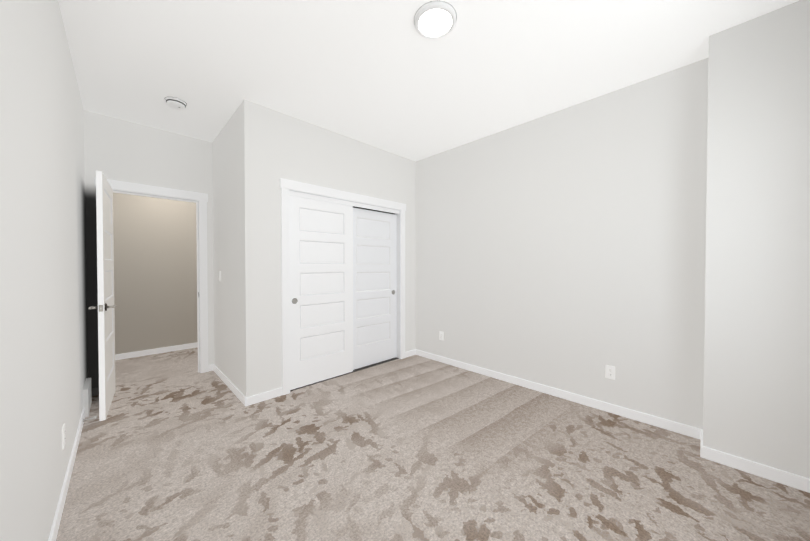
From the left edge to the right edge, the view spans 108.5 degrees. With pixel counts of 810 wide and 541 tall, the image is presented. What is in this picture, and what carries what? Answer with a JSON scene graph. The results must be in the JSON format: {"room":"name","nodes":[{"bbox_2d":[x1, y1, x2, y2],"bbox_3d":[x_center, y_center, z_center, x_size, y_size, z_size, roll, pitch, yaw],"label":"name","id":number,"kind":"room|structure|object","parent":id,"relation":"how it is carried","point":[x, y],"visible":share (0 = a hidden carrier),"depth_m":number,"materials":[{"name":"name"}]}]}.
{"room":"empty bedroom","nodes":[
{"label":"empty bedroom","id":0,"kind":"room"},
{"bbox_2d":[0,0,87,540],"bbox_3d":[-1.485,-0.132,1.092,0.120,2.784,4.989,-1,1,-44],"label":"wall","id":1,"kind":"structure","parent":0,"point":[43,337],"depth_m":1.19,"materials":[{"name":"beige paint"}]},
{"bbox_2d":[62,424,64,449],"bbox_3d":[-1.896,0.922,1.621,0.009,0.115,0.070,-1,1,-44],"label":"electrical outlet","id":2,"kind":"object","parent":1,"relation":"attached to","point":[63,436],"visible":0.98,"depth_m":1.60,"materials":[{"name":"white plastic"}]},
{"bbox_2d":[48,387,95,540],"bbox_3d":[-1.430,1.220,1.165,0.034,0.078,4.749,-1,1,-44],"label":"baseboard","id":3,"kind":"structure","parent":1,"relation":"attached to","point":[58,514],"depth_m":1.65,"materials":[{"name":"white wood"}]},
{"bbox_2d":[83,378,91,416],"bbox_3d":[-2.824,1.122,2.591,0.032,0.235,0.360,-1,1,-44],"label":"air vent","id":4,"kind":"object","parent":1,"relation":"in","point":[87,399],"visible":0.98,"depth_m":2.48,"materials":[{"name":"white metal"}]},
{"bbox_2d":[84,110,213,387],"bbox_3d":[-2.351,-0.168,3.647,4.840,2.784,0.120,-1,1,-44],"label":"wall","id":5,"kind":"structure","parent":0,"point":[116,149],"depth_m":3.07,"materials":[{"name":"beige paint"}]},
{"bbox_2d":[96,171,115,420],"bbox_3d":[-2.716,0.208,2.656,0.035,2.032,0.744,-1,1,-40],"label":"entry door","id":6,"kind":"structure","parent":5,"relation":"in","point":[105,278],"depth_m":2.46,"materials":[{"name":"white wood"}]},
{"bbox_2d":[88,305,115,308],"bbox_3d":[-2.548,0.306,2.459,0.154,0.021,0.125,-1,1,-40],"label":"door lever","id":7,"kind":"object","parent":6,"relation":"attached to","point":[93,307],"visible":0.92,"depth_m":2.43,"materials":[{"name":"grey metal"}]},
{"bbox_2d":[94,177,207,372],"bbox_3d":[-2.753,0.157,3.243,0.934,2.147,0.144,-1,1,-44],"label":"door frame","id":8,"kind":"structure","parent":5,"relation":"attached to","point":[202,198],"depth_m":3.47,"materials":[{"name":"white wood"}]},
{"bbox_2d":[113,192,196,354],"bbox_3d":[-3.316,-0.181,4.636,4.840,2.784,0.120,-1,1,-44],"label":"wall","id":9,"kind":"structure","parent":0,"point":[155,273],"depth_m":4.23,"materials":[{"name":"grey paint"}]},
{"bbox_2d":[115,342,197,359],"bbox_3d":[-3.270,1.172,4.607,4.600,0.078,0.012,-1,1,-44],"label":"baseboard","id":10,"kind":"structure","parent":9,"relation":"attached to","point":[191,345],"depth_m":4.24,"materials":[{"name":"white wood"}]},
{"bbox_2d":[212,105,241,392],"bbox_3d":[-1.898,-0.161,3.192,0.120,2.784,1.164,-1,1,-44],"label":"wall","id":11,"kind":"structure","parent":0,"point":[226,187],"depth_m":3.07,"materials":[{"name":"beige paint"}]},
{"bbox_2d":[208,364,247,405],"bbox_3d":[-1.905,1.193,3.112,0.027,0.078,1.296,-1,1,-44],"label":"baseboard","id":12,"kind":"structure","parent":11,"relation":"attached to","point":[212,367],"depth_m":3.03,"materials":[{"name":"white wood"}]},
{"bbox_2d":[240,99,415,396],"bbox_3d":[-0.692,-0.165,3.473,2.239,2.784,0.120,-1,1,-44],"label":"wall","id":13,"kind":"structure","parent":0,"point":[275,146],"depth_m":2.84,"materials":[{"name":"beige paint"}]},
{"bbox_2d":[248,387,281,405],"bbox_3d":[-1.330,1.198,2.776,0.320,0.078,0.012,-1,1,-44],"label":"baseboard","id":14,"kind":"structure","parent":13,"relation":"attached to","point":[274,393],"depth_m":2.77,"materials":[{"name":"white wood"}]},
{"bbox_2d":[289,195,352,389],"bbox_3d":[-0.914,0.224,3.238,0.775,1.988,0.035,-1,1,-44],"label":"closet door","id":15,"kind":"structure","parent":13,"relation":"in","point":[321,281],"depth_m":3.20,"materials":[{"name":"white wood"}]},
{"bbox_2d":[280,178,405,394],"bbox_3d":[-0.657,0.197,3.512,1.566,2.058,0.120,-1,1,-44],"label":"door frame","id":16,"kind":"structure","parent":13,"relation":"attached to","point":[398,285],"depth_m":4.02,"materials":[{"name":"white wood"}]},
{"bbox_2d":[289,191,398,213],"bbox_3d":[-0.627,-0.791,3.467,1.530,0.045,0.010,-1,1,-44],"label":"trim","id":17,"kind":"structure","parent":13,"relation":"attached to","point":[310,196],"depth_m":3.35,"materials":[{"name":"white wood"}]},
{"bbox_2d":[290,357,398,390],"bbox_3d":[-0.661,1.223,3.530,1.530,0.006,0.084,-1,1,-44],"label":"trim","id":18,"kind":"structure","parent":13,"relation":"attached to","point":[372,365],"depth_m":3.59,"materials":[{"name":"grey"}]},
{"bbox_2d":[353,206,394,213],"bbox_3d":[-0.662,-0.784,3.503,1.530,0.060,0.090,-1,1,-44],"label":"trim","id":19,"kind":"structure","parent":13,"relation":"attached to","point":[372,210],"depth_m":3.79,"materials":[{"name":"grey metal"}]},
{"bbox_2d":[353,208,396,369],"bbox_3d":[-0.409,0.222,3.789,0.785,1.978,0.035,-1,1,-44],"label":"closet door","id":20,"kind":"structure","parent":13,"relation":"in","point":[374,286],"depth_m":3.78,"materials":[{"name":"white wood"}]},
{"bbox_2d":[58,0,798,161],"bbox_3d":[-1.134,-1.592,2.379,4.840,0.100,6.370,-1,1,-44],"label":"ceiling","id":21,"kind":"structure","parent":0,"point":[385,75],"depth_m":2.12,"materials":[{"name":"white paint"}]},
{"bbox_2d":[165,97,186,109],"bbox_3d":[-2.097,-1.520,2.671,0.161,0.053,0.161,-1,1,-44],"label":"smoke detector","id":22,"kind":"object","parent":21,"relation":"attached to","point":[176,103],"visible":1,"depth_m":2.63,"materials":[{"name":"white plastic"}]},
{"bbox_2d":[414,1,455,38],"bbox_3d":[0.185,-1.520,1.786,0.256,0.028,0.256,-1,1,-44],"label":"ceiling light","id":23,"kind":"object","parent":21,"relation":"attached to","point":[435,22],"depth_m":1.76,"materials":[{"name":"white plastic"}]},
{"bbox_2d":[56,347,809,540],"bbox_3d":[-1.134,1.292,2.419,4.840,0.100,6.370,-1,1,-44],"label":"floor","id":24,"kind":"structure","parent":0,"point":[175,446],"depth_m":1.83,"materials":[{"name":"carpet"}]},
{"bbox_2d":[415,58,707,428],"bbox_3d":[0.956,-0.165,3.473,0.120,2.784,4.989,-1,1,-44],"label":"wall","id":25,"kind":"structure","parent":0,"point":[564,249],"depth_m":2.68,"materials":[{"name":"beige paint"}]},
{"bbox_2d":[439,331,443,340],"bbox_3d":[0.485,0.869,3.879,0.009,0.115,0.070,-1,1,-44],"label":"electrical outlet","id":26,"kind":"object","parent":25,"relation":"attached to","point":[441,335],"visible":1,"depth_m":3.87,"materials":[{"name":"white plastic"}]},
{"bbox_2d":[412,349,702,441],"bbox_3d":[1.166,1.192,3.182,0.012,0.078,2.918,-1,1,-44],"label":"baseboard","id":27,"kind":"structure","parent":25,"relation":"attached to","point":[694,432],"depth_m":2.70,"materials":[{"name":"white wood"}]},
{"bbox_2d":[605,365,614,379],"bbox_3d":[1.789,0.888,2.542,0.009,0.115,0.070,-1,1,-44],"label":"electrical outlet","id":28,"kind":"object","parent":25,"relation":"attached to","point":[609,372],"visible":1,"depth_m":2.54,"materials":[{"name":"white plastic"}]},
{"bbox_2d":[703,0,809,478],"bbox_3d":[2.281,-0.142,1.830,0.279,2.784,0.547,-1,1,-44],"label":"wall","id":29,"kind":"structure","parent":0,"point":[756,404],"depth_m":1.76,"materials":[{"name":"white paint"}]},
{"bbox_2d":[696,438,809,492],"bbox_3d":[2.164,1.212,1.763,0.015,0.078,0.529,-1,1,-44],"label":"baseboard","id":30,"kind":"structure","parent":29,"relation":"attached to","point":[769,473],"depth_m":1.78,"materials":[{"name":"white wood"}]}
]}

